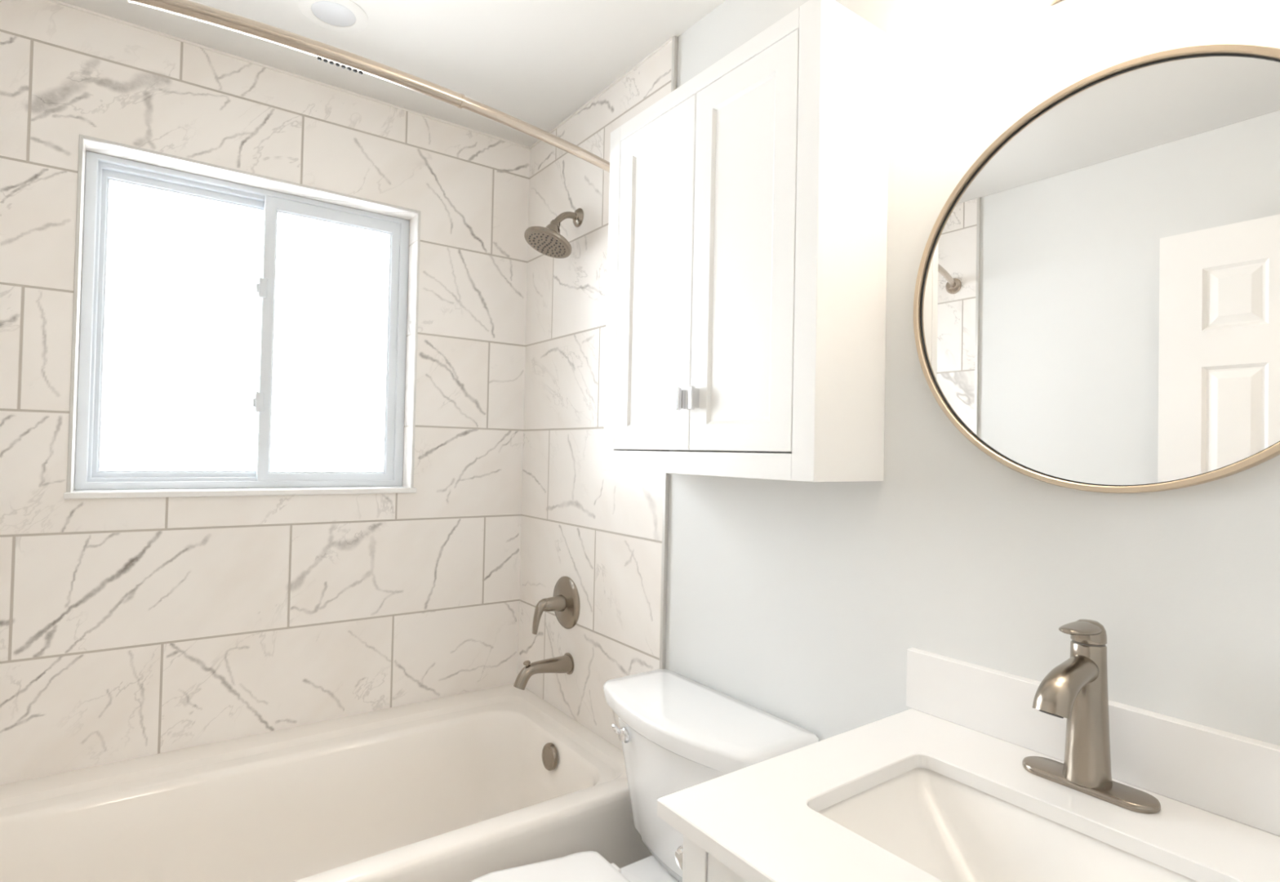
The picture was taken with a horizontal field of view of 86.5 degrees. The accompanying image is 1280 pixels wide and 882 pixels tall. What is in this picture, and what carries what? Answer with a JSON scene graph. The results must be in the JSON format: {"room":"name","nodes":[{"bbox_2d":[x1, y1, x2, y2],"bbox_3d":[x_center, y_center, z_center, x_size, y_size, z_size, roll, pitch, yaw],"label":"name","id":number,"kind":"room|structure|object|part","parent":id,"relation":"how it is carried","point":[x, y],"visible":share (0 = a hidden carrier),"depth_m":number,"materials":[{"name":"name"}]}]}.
{"room":"bathroom","nodes":[
{"label":"bathroom","id":0,"kind":"room"},
{"bbox_2d":[0,0,529,784],"bbox_3d":[-1.171,0.107,2.033,2.036,2.411,0.160,2,-1,-36],"label":"wall","id":1,"kind":"structure","parent":0,"point":[131,628],"depth_m":1.95,"materials":[{"name":"white tile"}]},
{"bbox_2d":[63,133,420,498],"bbox_3d":[-1.130,-0.309,2.046,0.888,0.935,0.161,2,-1,-36],"label":"window","id":2,"kind":"structure","parent":1,"relation":"in","point":[101,162],"depth_m":2.03,"materials":[{"name":"plastic"}]},
{"bbox_3d":[-1.323,-0.318,1.986,0.439,0.881,0.024,2,-1,-36],"label":"sash","id":3,"kind":"part","parent":2,"relation":"part of","materials":[{"name":"white glass"}]},
{"bbox_3d":[-1.139,0.150,2.039,0.888,0.017,0.161,2,-1,-36],"label":"sill","id":4,"kind":"part","parent":2,"relation":"part of","materials":[{"name":"white stone"}]},
{"bbox_3d":[-0.992,-0.307,2.194,0.408,0.877,0.024,2,-1,-36],"label":"sash","id":5,"kind":"part","parent":2,"relation":"part of","materials":[{"name":"white glass"}]},
{"bbox_2d":[57,0,725,146],"bbox_3d":[-0.127,-1.143,0.480,2.936,0.080,3.623,2,-1,-36],"label":"ceiling","id":6,"kind":"structure","parent":0,"point":[536,63],"depth_m":1.86,"materials":[{"name":"white paint"}]},
{"bbox_2d":[297,0,368,32],"bbox_3d":[-0.784,-1.093,1.741,0.164,0.006,0.164,2,-1,-36],"label":"recessed light","id":7,"kind":"object","parent":6,"relation":"in","point":[337,15],"visible":1,"depth_m":1.74,"materials":[{"name":"white paint"}]},
{"bbox_2d":[46,0,671,149],"bbox_3d":[-0.856,-1.095,1.653,1.736,0.006,0.845,2,-1,-36],"label":"crown molding","id":8,"kind":"structure","parent":6,"relation":"attached to","point":[57,2],"depth_m":2.01,"materials":[{"name":"white"}]},
{"bbox_2d":[517,0,1279,750],"bbox_3d":[0.309,0.131,1.566,0.128,2.411,2.353,2,-1,-36],"label":"wall","id":9,"kind":"structure","parent":0,"point":[802,604],"depth_m":1.25,"materials":[{"name":"white paint"}]},
{"bbox_2d":[513,652,573,689],"bbox_3d":[-0.303,0.716,2.113,0.190,0.085,0.067,2,-1,-36],"label":"tub spout","id":10,"kind":"object","parent":9,"relation":"attached to","point":[565,663],"visible":1,"depth_m":2.10,"materials":[{"name":"silver metal"}]},
{"bbox_3d":[-0.347,0.688,2.082,0.022,0.029,0.023,2,-1,-36],"label":"diverter knob","id":11,"kind":"part","parent":10,"relation":"part of","materials":[{"name":"silver metal"}]},
{"bbox_2d":[524,208,583,257],"bbox_3d":[-0.271,-0.669,2.138,0.184,0.166,0.155,2,-1,-36],"label":"shower","id":12,"kind":"object","parent":9,"relation":"attached to","point":[548,240],"visible":1,"depth_m":2.12,"materials":[{"name":"silver metal"}]},
{"bbox_3d":[-0.236,-0.703,2.164,0.098,0.060,0.021,2,-1,-36],"label":"arm","id":13,"kind":"part","parent":12,"relation":"part of","materials":[{"name":"silver metal"}]},
{"bbox_2d":[532,576,580,634],"bbox_3d":[-0.284,0.519,2.155,0.119,0.169,0.166,2,-1,-36],"label":"shower valve","id":14,"kind":"object","parent":9,"relation":"attached to","point":[565,601],"visible":1,"depth_m":2.15,"materials":[{"name":"silver metal"}]},
{"bbox_3d":[-0.291,0.547,2.150,0.103,0.113,0.054,2,-1,-36],"label":"lever","id":15,"kind":"part","parent":14,"relation":"part of","materials":[{"name":"silver metal"}]},
{"bbox_2d":[659,35,677,668],"bbox_3d":[0.069,0.119,1.792,0.012,2.391,0.012,2,-1,-36],"label":"tile trim","id":16,"kind":"structure","parent":9,"relation":"attached to","point":[674,39],"depth_m":1.78,"materials":[{"name":"silver metal"}]},
{"bbox_2d":[603,0,889,481],"bbox_3d":[0.181,-0.348,1.477,0.224,0.841,0.658,2,-1,-36],"label":"upper cabinet","id":17,"kind":"object","parent":9,"relation":"attached to","point":[746,295],"visible":1,"depth_m":1.28,"materials":[{"name":"white paint"}]},
{"bbox_3d":[0.035,-0.356,1.546,0.019,0.752,0.280,2,-1,-36],"label":"door","id":18,"kind":"part","parent":17,"relation":"part of","materials":[{"name":"white paint"}]},
{"bbox_3d":[0.085,-0.088,1.429,0.024,0.049,0.013,2,-1,-36],"label":"handle","id":19,"kind":"part","parent":17,"relation":"part of","materials":[{"name":"silver metal"}]},
{"bbox_3d":[0.110,-0.088,1.394,0.024,0.049,0.013,2,-1,-36],"label":"handle","id":20,"kind":"part","parent":17,"relation":"part of","materials":[{"name":"silver metal"}]},
{"bbox_3d":[0.199,-0.356,1.319,0.019,0.752,0.278,2,-1,-36],"label":"door","id":21,"kind":"part","parent":17,"relation":"part of","materials":[{"name":"white paint"}]},
{"bbox_2d":[911,0,1061,17],"bbox_3d":[0.620,-0.735,0.933,0.173,0.138,0.468,2,-1,-36],"label":"vanity light","id":22,"kind":"object","parent":9,"relation":"attached to","point":[926,8],"visible":1,"depth_m":1.05,"materials":[{"name":"beige metal"}]},
{"bbox_2d":[911,0,965,17],"bbox_3d":[0.578,-0.723,0.902,0.070,0.112,0.468,2,-1,-36],"label":"diffuser","id":23,"kind":"object","parent":22,"relation":"attached to","point":[926,8],"depth_m":1.05,"materials":[{"name":"white"}]},
{"bbox_2d":[906,647,1279,835],"bbox_3d":[0.657,0.418,0.959,0.020,0.101,0.612,2,-1,-36],"label":"backsplash","id":24,"kind":"structure","parent":9,"relation":"attached to","point":[1231,775],"depth_m":0.92,"materials":[{"name":"white stone"}]},
{"bbox_2d":[913,44,1279,493],"bbox_3d":[0.670,-0.229,0.968,0.024,0.605,0.605,2,-1,-36],"label":"round mirror","id":25,"kind":"object","parent":9,"relation":"attached to","point":[1096,300],"visible":1,"depth_m":0.95,"materials":[{"name":"beige metal"}]},
{"bbox_3d":[-0.179,1.347,0.438,2.936,0.080,3.623,2,-1,-36],"label":"floor","id":26,"kind":"structure","parent":0,"visible":0},
{"bbox_2d":[0,683,652,881],"bbox_3d":[-0.893,1.080,1.599,1.726,0.464,0.864,2,-1,-36],"label":"bathtub","id":27,"kind":"object","parent":26,"relation":"on","point":[468,786],"visible":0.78,"depth_m":1.81,"materials":[{"name":"white ceramic"}]},
{"bbox_2d":[470,668,818,881],"bbox_3d":[-0.091,0.950,1.340,0.736,0.748,0.514,2,-1,-36],"label":"toilet","id":28,"kind":"object","parent":26,"relation":"on","point":[677,732],"visible":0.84,"depth_m":1.44,"materials":[{"name":"white ceramic"}]},
{"bbox_3d":[-0.203,0.898,1.260,0.454,0.019,0.372,2,-1,-36],"label":"seat","id":29,"kind":"part","parent":28,"relation":"part of","materials":[{"name":"white plastic"}]},
{"bbox_3d":[-0.038,0.674,1.569,0.032,0.035,0.055,2,-1,-36],"label":"trip lever","id":30,"kind":"part","parent":28,"relation":"part of","materials":[{"name":"silver metal"}]},
{"bbox_3d":[0.118,0.789,1.493,0.206,0.324,0.464,2,-1,-36],"label":"tank","id":31,"kind":"part","parent":28,"relation":"part of","materials":[{"name":"white ceramic"}]},
{"bbox_3d":[0.113,0.607,1.489,0.248,0.048,0.514,2,-1,-36],"label":"tank lid","id":32,"kind":"part","parent":28,"relation":"part of","materials":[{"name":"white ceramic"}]},
{"bbox_2d":[682,835,746,881],"bbox_3d":[0.425,0.903,0.776,0.586,0.844,0.550,2,-1,-36],"label":"vanity cabinet","id":33,"kind":"object","parent":26,"relation":"on","point":[698,864],"visible":0.02,"depth_m":0.82,"materials":[{"name":"white paint"}]},
{"bbox_2d":[675,844,683,869],"bbox_3d":[0.126,0.560,0.938,0.156,0.048,0.063,2,-1,-36],"label":"toilet paper holder","id":34,"kind":"object","parent":33,"relation":"attached to","point":[678,852],"visible":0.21,"depth_m":0.91,"materials":[{"name":"silver metal"}]},
{"bbox_3d":[0.214,0.896,0.623,0.019,0.844,0.550,2,-1,-36],"label":"frame","id":35,"kind":"part","parent":33,"relation":"part of","materials":[{"name":"white paint"}]},
{"bbox_3d":[0.221,0.578,0.628,0.018,0.178,0.460,2,-1,-36],"label":"drawer","id":36,"kind":"part","parent":33,"relation":"part of","materials":[{"name":"white paint"}]},
{"bbox_2d":[657,708,1279,881],"bbox_3d":[0.432,0.471,0.789,0.581,0.020,0.602,2,-1,-36],"label":"countertop","id":37,"kind":"structure","parent":33,"relation":"on","point":[762,820],"depth_m":0.84,"materials":[{"name":"white stone"}]},
{"bbox_2d":[817,767,1197,881],"bbox_3d":[0.420,0.549,0.784,0.302,0.136,0.413,2,-1,-36],"label":"sink","id":38,"kind":"object","parent":37,"relation":"in","point":[947,828],"visible":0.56,"depth_m":0.90,"materials":[{"name":"white ceramic"}]},
{"bbox_2d":[1022,618,1160,813],"bbox_3d":[0.567,0.354,0.893,0.155,0.223,0.163,2,-1,-36],"label":"faucet","id":39,"kind":"object","parent":37,"relation":"on","point":[1075,690],"visible":1,"depth_m":0.90,"materials":[{"name":"silver metal"}]},
{"bbox_3d":[0.557,0.318,0.886,0.128,0.065,0.043,2,-1,-36],"label":"spout","id":40,"kind":"part","parent":39,"relation":"part of","materials":[{"name":"silver metal"}]},
{"bbox_3d":[0.590,0.257,0.910,0.089,0.028,0.042,2,-1,-36],"label":"lever handle","id":41,"kind":"part","parent":39,"relation":"part of","materials":[{"name":"silver metal"}]},
{"bbox_3d":[0.605,0.462,0.920,0.055,0.010,0.163,2,-1,-36],"label":"deck plate","id":42,"kind":"part","parent":39,"relation":"part of","materials":[{"name":"silver metal"}]},
{"bbox_3d":[-1.193,0.081,0.477,0.128,2.411,2.353,2,-1,-36],"label":"wall","id":43,"kind":"structure","parent":0,"visible":0},
{"bbox_2d":[128,0,609,172],"bbox_3d":[-0.666,-0.743,1.366,1.731,0.068,0.215,2,-1,-34],"label":"shower curtain rod","id":44,"kind":"object","parent":43,"relation":"attached to","point":[185,8],"visible":0.88,"depth_m":1.32,"materials":[{"name":"silver metal"}]}
]}

